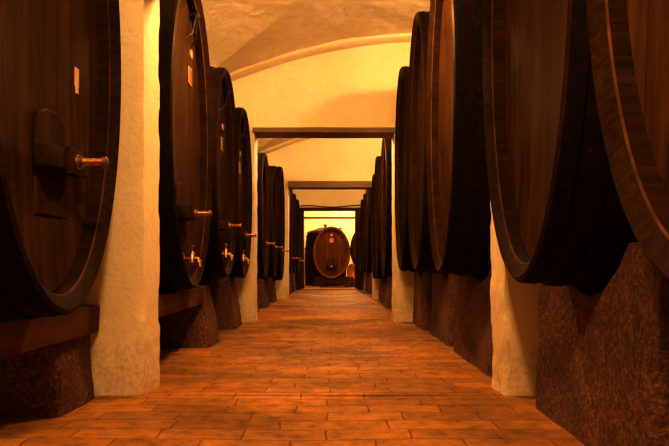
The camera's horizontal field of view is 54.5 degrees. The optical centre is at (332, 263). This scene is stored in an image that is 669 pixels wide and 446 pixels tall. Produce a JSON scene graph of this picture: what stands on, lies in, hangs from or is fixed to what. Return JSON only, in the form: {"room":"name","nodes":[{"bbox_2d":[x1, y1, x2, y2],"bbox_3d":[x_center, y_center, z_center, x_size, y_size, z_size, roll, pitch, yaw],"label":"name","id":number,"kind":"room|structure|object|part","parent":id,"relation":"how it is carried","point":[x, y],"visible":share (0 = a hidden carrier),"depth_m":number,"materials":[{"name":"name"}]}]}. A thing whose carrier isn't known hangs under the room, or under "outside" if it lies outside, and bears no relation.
{"room":"wine cellar","nodes":[
{"label":"wine cellar","id":0,"kind":"room"},
{"bbox_2d":[257,138,294,152],"bbox_3d":[0.525,-2.957,14.175,8.950,1.535,6.270,0,0,0],"label":"ceiling","id":1,"kind":"structure","parent":0,"point":[262,143],"depth_m":16.58,"materials":[{"name":"paint"}]},
{"bbox_2d":[0,284,584,445],"bbox_3d":[0.525,0.952,13.800,8.950,0.015,33.600,0,0,0],"label":"floor","id":2,"kind":"structure","parent":0,"point":[311,340],"depth_m":4.54,"materials":[{"name":"tile"}]},
{"bbox_2d":[0,334,94,417],"bbox_3d":[-2.491,0.710,4.341,1.625,0.480,0.675,0,0,0],"label":"stone pier","id":3,"kind":"object","parent":2,"relation":"on","point":[54,380],"visible":0.72,"depth_m":4.03,"materials":[{"name":"stone"}]},
{"bbox_2d":[158,285,219,347],"bbox_3d":[-2.333,0.600,7.657,1.928,0.700,0.625,0,0,0],"label":"stone pier","id":4,"kind":"object","parent":2,"relation":"on","point":[193,327],"visible":0.21,"depth_m":7.36,"materials":[{"name":"stone"}]},
{"bbox_2d":[201,66,241,279],"bbox_3d":[-2.324,-1.110,7.980,2.412,2.670,1.714,0,0,0],"label":"oval vat","id":5,"kind":"object","parent":4,"relation":"on","point":[223,225],"visible":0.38,"depth_m":8.23,"materials":[{"name":"brown wood"}]},
{"bbox_3d":[-1.417,-0.530,7.980,0.014,0.560,0.400,0,0,0],"label":"manway door","id":6,"kind":"part","parent":5,"relation":"part of","materials":[{"name":"brown wood"}]},
{"bbox_2d":[222,244,233,260],"bbox_3d":[-1.324,-0.144,7.980,0.223,0.204,0.124,0,0,0],"label":"tap","id":7,"kind":"object","parent":5,"relation":"on","point":[225,254],"depth_m":7.96,"materials":[{"name":"gold metal"}]},
{"bbox_2d":[198,276,241,328],"bbox_3d":[-2.372,0.560,9.803,1.917,0.780,0.735,0,0,0],"label":"stone pier","id":8,"kind":"object","parent":2,"relation":"on","point":[223,291],"visible":0.21,"depth_m":9.45,"materials":[{"name":"stone"}]},
{"bbox_2d":[229,107,256,278],"bbox_3d":[-2.354,-1.065,9.760,2.412,2.660,1.674,0,0,0],"label":"oval vat","id":9,"kind":"object","parent":8,"relation":"on","point":[241,263],"visible":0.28,"depth_m":10.20,"materials":[{"name":"brown wood"}]},
{"bbox_2d":[241,250,249,263],"bbox_3d":[-1.354,-0.104,9.760,0.223,0.204,0.124,0,0,0],"label":"tap","id":10,"kind":"object","parent":9,"relation":"on","point":[243,258],"depth_m":9.74,"materials":[{"name":"gold metal"}]},
{"bbox_2d":[257,281,258,312],"bbox_3d":[-2.349,0.575,12.401,1.819,0.750,0.930,0,0,0],"label":"stone pier","id":11,"kind":"object","parent":2,"relation":"on","point":[257,281],"visible":0.02,"depth_m":12.71,"materials":[{"name":"stone"}]},
{"bbox_2d":[257,152,274,279],"bbox_3d":[-2.316,-0.915,12.400,2.408,2.520,1.714,0,0,0],"label":"oval vat","id":12,"kind":"object","parent":11,"relation":"on","point":[263,182],"visible":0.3,"depth_m":12.40,"materials":[{"name":"brown wood"}]},
{"bbox_2d":[257,278,269,307],"bbox_3d":[-2.350,0.575,14.401,1.818,0.750,0.931,0,0,0],"label":"stone pier","id":13,"kind":"object","parent":2,"relation":"on","point":[262,283],"visible":0.19,"depth_m":13.96,"materials":[{"name":"stone"}]},
{"bbox_2d":[265,168,282,278],"bbox_3d":[-2.316,-0.905,14.400,2.409,2.540,1.714,0,0,0],"label":"oval vat","id":14,"kind":"object","parent":13,"relation":"on","point":[274,209],"visible":0.17,"depth_m":14.79,"materials":[{"name":"brown wood"}]},
{"bbox_2d":[268,278,276,302],"bbox_3d":[-2.348,0.601,16.353,1.821,0.698,0.934,0,0,0],"label":"stone pier","id":15,"kind":"object","parent":2,"relation":"on","point":[271,284],"visible":0.18,"depth_m":15.90,"materials":[{"name":"stone"}]},
{"bbox_2d":[268,165,288,280],"bbox_3d":[-2.315,-1.020,16.350,2.411,2.970,1.714,0,0,0],"label":"oval vat","id":16,"kind":"object","parent":15,"relation":"on","point":[279,170],"visible":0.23,"depth_m":16.72,"materials":[{"name":"brown wood"}]},
{"bbox_2d":[289,273,291,293],"bbox_3d":[-2.252,0.575,20.950,1.831,0.750,1.037,0,0,0],"label":"stone pier","id":17,"kind":"object","parent":2,"relation":"on","point":[290,281],"visible":0.11,"depth_m":20.92,"materials":[{"name":"stone"}]},
{"bbox_2d":[292,194,300,271],"bbox_3d":[-2.239,-1.000,20.950,2.423,2.650,1.674,0,0,0],"label":"oval vat","id":18,"kind":"object","parent":17,"relation":"on","point":[294,195],"visible":0.12,"depth_m":21.53,"materials":[{"name":"brown wood"}]},
{"bbox_2d":[291,272,294,291],"bbox_3d":[-2.254,0.575,22.803,1.822,0.750,1.032,0,0,0],"label":"stone pier","id":19,"kind":"object","parent":2,"relation":"on","point":[292,273],"visible":0.16,"depth_m":22.38,"materials":[{"name":"stone"}]},
{"bbox_2d":[296,199,303,271],"bbox_3d":[-2.237,-1.000,22.800,2.426,2.650,1.674,0,0,0],"label":"oval vat","id":20,"kind":"object","parent":19,"relation":"on","point":[297,200],"visible":0.1,"depth_m":23.15,"materials":[{"name":"brown wood"}]},
{"bbox_2d":[304,224,345,285],"bbox_3d":[-0.337,-0.420,29.200,1.890,2.740,1.890,0,0,0],"label":"barrel","id":21,"kind":"object","parent":2,"relation":"on","point":[311,271],"visible":0.42,"depth_m":28.59,"materials":[{"name":"wood"}]},
{"bbox_3d":[-0.337,-1.500,29.200,1.680,0.260,1.680,0,0,0],"label":"lid","id":22,"kind":"part","parent":21,"relation":"part of","materials":[{"name":"wood"}]},
{"bbox_2d":[314,276,353,286],"bbox_3d":[0.041,0.740,27.150,1.600,0.420,1.500,0,0,0],"label":"cradle","id":23,"kind":"object","parent":2,"relation":"on","point":[320,280],"visible":0.97,"depth_m":26.50,"materials":[{"name":"brown wood"}]},
{"bbox_2d":[313,226,349,278],"bbox_3d":[-0.061,-0.455,27.068,1.549,2.190,1.863,0,0,0],"label":"oval vat","id":24,"kind":"object","parent":23,"relation":"on","point":[331,247],"visible":0.99,"depth_m":26.43,"materials":[{"name":"wood"}]},
{"bbox_3d":[-0.061,0.030,26.432,0.400,0.560,0.014,0,0,0],"label":"manway door","id":25,"kind":"part","parent":24,"relation":"part of","materials":[{"name":"brown wood"}]},
{"bbox_2d":[365,272,368,291],"bbox_3d":[1.613,0.575,22.798,0.932,0.750,1.029,0,0,0],"label":"stone pier","id":26,"kind":"object","parent":2,"relation":"on","point":[367,274],"visible":0.16,"depth_m":22.33,"materials":[{"name":"stone"}]},
{"bbox_2d":[360,199,363,271],"bbox_3d":[2.330,-1.000,22.800,2.700,2.650,1.668,0,0,0],"label":"oval vat","id":27,"kind":"object","parent":26,"relation":"on","point":[361,205],"visible":0.1,"depth_m":23.38,"materials":[{"name":"brown wood"}]},
{"bbox_2d":[368,273,371,293],"bbox_3d":[1.608,0.575,20.950,0.926,0.750,1.028,0,0,0],"label":"stone pier","id":28,"kind":"object","parent":2,"relation":"on","point":[370,274],"visible":0.16,"depth_m":20.51,"materials":[{"name":"stone"}]},
{"bbox_2d":[362,194,365,271],"bbox_3d":[2.330,-1.000,20.950,2.700,2.650,1.668,0,0,0],"label":"oval vat","id":29,"kind":"object","parent":28,"relation":"on","point":[364,195],"visible":0.12,"depth_m":21.58,"materials":[{"name":"brown wood"}]},
{"bbox_2d":[379,278,384,302],"bbox_3d":[1.635,0.600,16.353,0.924,0.700,1.125,0,0,0],"label":"stone pier","id":30,"kind":"object","parent":2,"relation":"on","point":[382,281],"visible":0.2,"depth_m":15.99,"materials":[{"name":"stone"}]},
{"bbox_2d":[371,174,381,278],"bbox_3d":[2.350,-0.950,16.350,2.700,2.750,1.708,0,0,0],"label":"oval vat","id":31,"kind":"object","parent":30,"relation":"on","point":[372,191],"visible":0.04,"depth_m":16.98,"materials":[{"name":"brown wood"}]},
{"bbox_2d":[383,277,391,308],"bbox_3d":[1.606,0.575,14.354,0.929,0.750,1.125,0,0,0],"label":"stone pier","id":32,"kind":"object","parent":2,"relation":"on","point":[387,297],"visible":0.2,"depth_m":13.83,"materials":[{"name":"stone"}]},
{"bbox_2d":[374,156,386,278],"bbox_3d":[2.300,-1.040,14.400,2.700,2.810,1.708,0,0,0],"label":"oval vat","id":33,"kind":"object","parent":32,"relation":"on","point":[377,255],"visible":0.1,"depth_m":14.79,"materials":[{"name":"brown wood"}]},
{"bbox_2d":[413,271,432,330],"bbox_3d":[1.733,0.400,9.876,0.925,1.100,1.273,0,0,0],"label":"stone pier","id":34,"kind":"object","parent":2,"relation":"on","point":[423,296],"visible":0.31,"depth_m":9.41,"materials":[{"name":"stone"}]},
{"bbox_2d":[395,66,422,272],"bbox_3d":[2.350,-1.420,9.750,2.700,3.170,1.708,0,0,0],"label":"oval vat","id":35,"kind":"object","parent":34,"relation":"on","point":[404,259],"visible":0.13,"depth_m":10.26,"materials":[{"name":"brown wood"}]},
{"bbox_2d":[430,273,458,346],"bbox_3d":[1.784,0.400,8.201,0.928,1.100,1.536,0,0,0],"label":"stone pier","id":36,"kind":"object","parent":2,"relation":"on","point":[445,287],"visible":0.26,"depth_m":7.90,"materials":[{"name":"stone"}]},
{"bbox_2d":[407,11,438,272],"bbox_3d":[2.350,-1.485,7.970,2.700,3.280,1.708,0,0,0],"label":"oval vat","id":37,"kind":"object","parent":36,"relation":"on","point":[419,234],"visible":0.15,"depth_m":8.41,"materials":[{"name":"brown wood"}]},
{"bbox_2d":[453,267,492,376],"bbox_3d":[1.764,0.400,6.302,0.923,1.100,1.724,0,0,0],"label":"stone pier","id":38,"kind":"object","parent":2,"relation":"on","point":[473,342],"visible":0.27,"depth_m":6.25,"materials":[{"name":"stone"}]},
{"bbox_2d":[426,0,490,276],"bbox_3d":[2.350,-1.470,6.200,2.700,3.250,1.708,0,0,0],"label":"oval vat","id":39,"kind":"object","parent":38,"relation":"on","point":[458,195],"visible":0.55,"depth_m":5.70,"materials":[{"name":"brown wood"}]},
{"bbox_2d":[536,242,668,445],"bbox_3d":[1.784,0.425,3.522,0.927,1.050,1.636,0,0,0],"label":"stone pier","id":40,"kind":"object","parent":2,"relation":"on","point":[602,370],"visible":0.87,"depth_m":3.19,"materials":[{"name":"stone"}]},
{"bbox_2d":[482,0,637,288],"bbox_3d":[2.350,-1.465,3.550,2.700,3.260,1.708,0,0,0],"label":"oval vat","id":41,"kind":"object","parent":40,"relation":"on","point":[560,219],"visible":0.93,"depth_m":3.45,"materials":[{"name":"brown wood"}]},
{"bbox_3d":[0.810,0.785,26.880,0.250,0.330,0.300,0,0,0],"label":"stone block","id":42,"kind":"object","parent":2,"relation":"on","visible":0},
{"bbox_2d":[347,264,354,278],"bbox_3d":[0.810,0.310,26.910,0.473,0.651,0.420,0,0,0],"label":"oval vat","id":43,"kind":"object","parent":42,"relation":"on","point":[351,268],"visible":0.76,"depth_m":26.75,"materials":[{"name":"brown wood"}]},
{"bbox_3d":[1.598,0.550,12.351,0.929,0.800,1.133,0,0,0],"label":"stone pier","id":44,"kind":"object","parent":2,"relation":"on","visible":0},
{"bbox_2d":[380,138,391,276],"bbox_3d":[2.300,-1.100,12.400,2.700,2.810,1.708,0,0,0],"label":"oval vat","id":45,"kind":"object","parent":44,"relation":"on","point":[386,149],"visible":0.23,"depth_m":11.99,"materials":[{"name":"brown wood"}]},
{"bbox_3d":[1.611,0.575,19.101,0.929,0.750,1.025,0,0,0],"label":"stone pier","id":46,"kind":"object","parent":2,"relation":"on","visible":0},
{"bbox_2d":[365,190,371,272],"bbox_3d":[2.330,-1.000,19.100,2.700,2.650,1.668,0,0,0],"label":"oval vat","id":47,"kind":"object","parent":46,"relation":"on","point":[368,192],"visible":0.14,"depth_m":18.65,"materials":[{"name":"brown wood"}]},
{"bbox_3d":[1.811,0.425,1.772,0.936,1.050,1.584,0,0,0],"label":"stone pier","id":48,"kind":"object","parent":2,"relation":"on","visible":0},
{"bbox_2d":[586,0,668,280],"bbox_3d":[2.350,-1.470,1.800,2.700,3.250,1.708,0,0,0],"label":"oval vat","id":49,"kind":"object","parent":48,"relation":"on","point":[629,39],"visible":1,"depth_m":2.32,"materials":[{"name":"brown wood"}]},
{"bbox_3d":[-2.305,0.700,5.363,1.607,0.500,0.514,0,0,0],"label":"stone pier","id":50,"kind":"object","parent":2,"relation":"on","visible":0},
{"bbox_2d":[158,288,203,316],"bbox_3d":[-1.622,0.357,6.230,0.324,0.186,2.220,0,0,0],"label":"cradle timber","id":51,"kind":"object","parent":50,"relation":"on","point":[169,302],"visible":0.48,"depth_m":6.25,"materials":[{"name":"brown wood"}]},
{"bbox_2d":[158,0,212,291],"bbox_3d":[-2.334,-1.215,6.110,2.412,3.020,1.874,0,0,0],"label":"oval vat","id":52,"kind":"object","parent":51,"relation":"on","point":[185,128],"visible":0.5,"depth_m":6.20,"materials":[{"name":"brown wood"}]},
{"bbox_3d":[-1.425,-0.480,6.060,0.014,0.560,0.400,0,0,0],"label":"manway door","id":53,"kind":"part","parent":52,"relation":"part of","materials":[{"name":"brown wood"}]},
{"bbox_2d":[183,245,202,266],"bbox_3d":[-1.332,-0.074,6.110,0.223,0.204,0.124,0,0,0],"label":"tap","id":54,"kind":"object","parent":52,"relation":"on","point":[191,258],"depth_m":6.09,"materials":[{"name":"gold metal"}]},
{"bbox_3d":[-2.254,0.575,19.098,1.828,0.750,1.032,0,0,0],"label":"stone pier","id":55,"kind":"object","parent":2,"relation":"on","visible":0},
{"bbox_2d":[289,189,297,272],"bbox_3d":[-2.239,-1.000,19.100,2.423,2.650,1.674,0,0,0],"label":"oval vat","id":56,"kind":"object","parent":55,"relation":"on","point":[291,209],"visible":0.16,"depth_m":19.50,"materials":[{"name":"brown wood"}]},
{"bbox_2d":[81,0,539,395],"bbox_3d":[0.525,-1.515,4.890,9.050,4.970,0.445,0,0,0],"label":"wall","id":57,"kind":"structure","parent":0,"point":[125,349],"depth_m":4.68,"materials":[{"name":"beige paint"}]},
{"bbox_2d":[201,0,429,72],"bbox_3d":[0.525,-2.960,7.855,8.950,1.528,5.550,0,0,0],"label":"ceiling","id":58,"kind":"structure","parent":0,"point":[240,33],"depth_m":9.37,"materials":[{"name":"paint"}]},
{"bbox_2d":[232,42,413,321],"bbox_3d":[0.525,-1.515,10.836,9.050,4.970,0.453,0,0,0],"label":"wall","id":59,"kind":"structure","parent":0,"point":[357,86],"depth_m":10.62,"materials":[{"name":"beige paint"}]},
{"bbox_2d":[229,33,411,80],"bbox_3d":[0.525,-2.772,10.515,8.950,2.076,0.230,0,0,0],"label":"trim","id":60,"kind":"structure","parent":59,"relation":"attached to","point":[354,42],"depth_m":10.43,"materials":[{"name":"paint"}]},
{"bbox_2d":[253,127,394,137],"bbox_3d":[-0.150,-2.185,10.832,2.320,0.087,0.502,0,0,0],"label":"beam","id":61,"kind":"structure","parent":59,"relation":"attached to","point":[260,132],"depth_m":10.61,"materials":[{"name":"brown wood"}]},
{"bbox_2d":[266,138,382,299],"bbox_3d":[0.525,-1.515,17.499,9.050,4.970,0.434,0,0,0],"label":"wall","id":62,"kind":"structure","parent":0,"point":[313,159],"depth_m":17.30,"materials":[{"name":"beige paint"}]},
{"bbox_2d":[259,138,310,153],"bbox_3d":[0.525,-2.772,17.195,8.950,2.076,0.230,0,0,0],"label":"trim","id":63,"kind":"structure","parent":62,"relation":"attached to","point":[295,140],"depth_m":17.10,"materials":[{"name":"paint"}]},
{"bbox_2d":[288,181,371,189],"bbox_3d":[-0.065,-2.117,17.495,2.250,0.171,0.514,0,0,0],"label":"trim","id":64,"kind":"structure","parent":62,"relation":"attached to","point":[309,185],"depth_m":17.24,"materials":[{"name":"brown wood"}]},
{"bbox_2d":[292,189,365,288],"bbox_3d":[0.525,-1.515,24.327,9.050,4.970,0.277,0,0,0],"label":"wall","id":65,"kind":"structure","parent":0,"point":[332,198],"depth_m":24.20,"materials":[{"name":"beige paint"}]},
{"bbox_2d":[296,208,362,289],"bbox_3d":[-0.130,-0.555,24.115,2.700,3.050,0.470,0,0,0],"label":"door frame","id":66,"kind":"structure","parent":65,"relation":"attached to","point":[358,273],"depth_m":23.95,"materials":[{"name":"brown wood"}]},
{"bbox_3d":[-1.220,-0.510,24.100,0.290,2.920,0.300,0,0,0],"label":"post","id":67,"kind":"part","parent":66,"relation":"part of","materials":[{"name":"brown wood"}]},
{"bbox_3d":[-0.130,0.935,24.115,2.100,0.070,0.470,0,0,0],"label":"sill","id":68,"kind":"part","parent":66,"relation":"part of","materials":[{"name":"brown wood"}]},
{"bbox_3d":[0.960,-0.510,24.100,0.290,2.920,0.300,0,0,0],"label":"post","id":69,"kind":"part","parent":66,"relation":"part of","materials":[{"name":"brown wood"}]},
{"bbox_2d":[299,205,359,206],"bbox_3d":[-0.050,-2.150,24.150,2.703,0.099,0.032,0,0,0],"label":"cable","id":70,"kind":"object","parent":65,"relation":"attached to","point":[301,205],"visible":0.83,"depth_m":24.14,"materials":[{"name":"metal"}]},
{"bbox_2d":[304,211,354,283],"bbox_3d":[0.525,-1.540,30.675,9.250,5.020,0.150,0,0,0],"label":"wall","id":71,"kind":"structure","parent":0,"point":[347,225],"depth_m":30.60,"materials":[{"name":"beige paint"}]},
{"bbox_2d":[304,217,354,217],"bbox_3d":[0.525,-2.182,30.520,8.850,0.067,0.070,0,0,0],"label":"pipe","id":72,"kind":"object","parent":71,"relation":"attached to","point":[304,217],"visible":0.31,"depth_m":30.48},
{"bbox_2d":[350,233,354,263],"bbox_3d":[1.632,-0.650,28.050,1.769,2.300,1.700,0,0,0],"label":"oval vat","id":73,"kind":"object","parent":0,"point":[352,245],"visible":0.13,"depth_m":27.24,"materials":[{"name":"brown wood"}]},
{"bbox_3d":[-2.492,0.710,2.201,1.622,0.480,0.634,0,0,0],"label":"stone pier","id":74,"kind":"object","parent":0,"visible":0},
{"bbox_2d":[0,305,99,359],"bbox_3d":[-1.819,0.385,3.280,0.327,0.190,2.760,0,0,0],"label":"cradle timber","id":75,"kind":"object","parent":74,"relation":"on","point":[17,337],"visible":0.67,"depth_m":3.78,"materials":[{"name":"brown wood"}]},
{"bbox_2d":[0,0,120,321],"bbox_3d":[-2.396,-1.200,3.340,2.409,3.050,1.714,0,0,0],"label":"oval vat","id":76,"kind":"object","parent":75,"relation":"on","point":[60,60],"visible":1,"depth_m":3.44,"materials":[{"name":"brown wood"}]},
{"bbox_3d":[-1.490,-0.530,3.440,0.014,0.560,0.400,0,0,0],"label":"manway door","id":77,"kind":"part","parent":76,"relation":"part of","materials":[{"name":"brown wood"}]}
]}

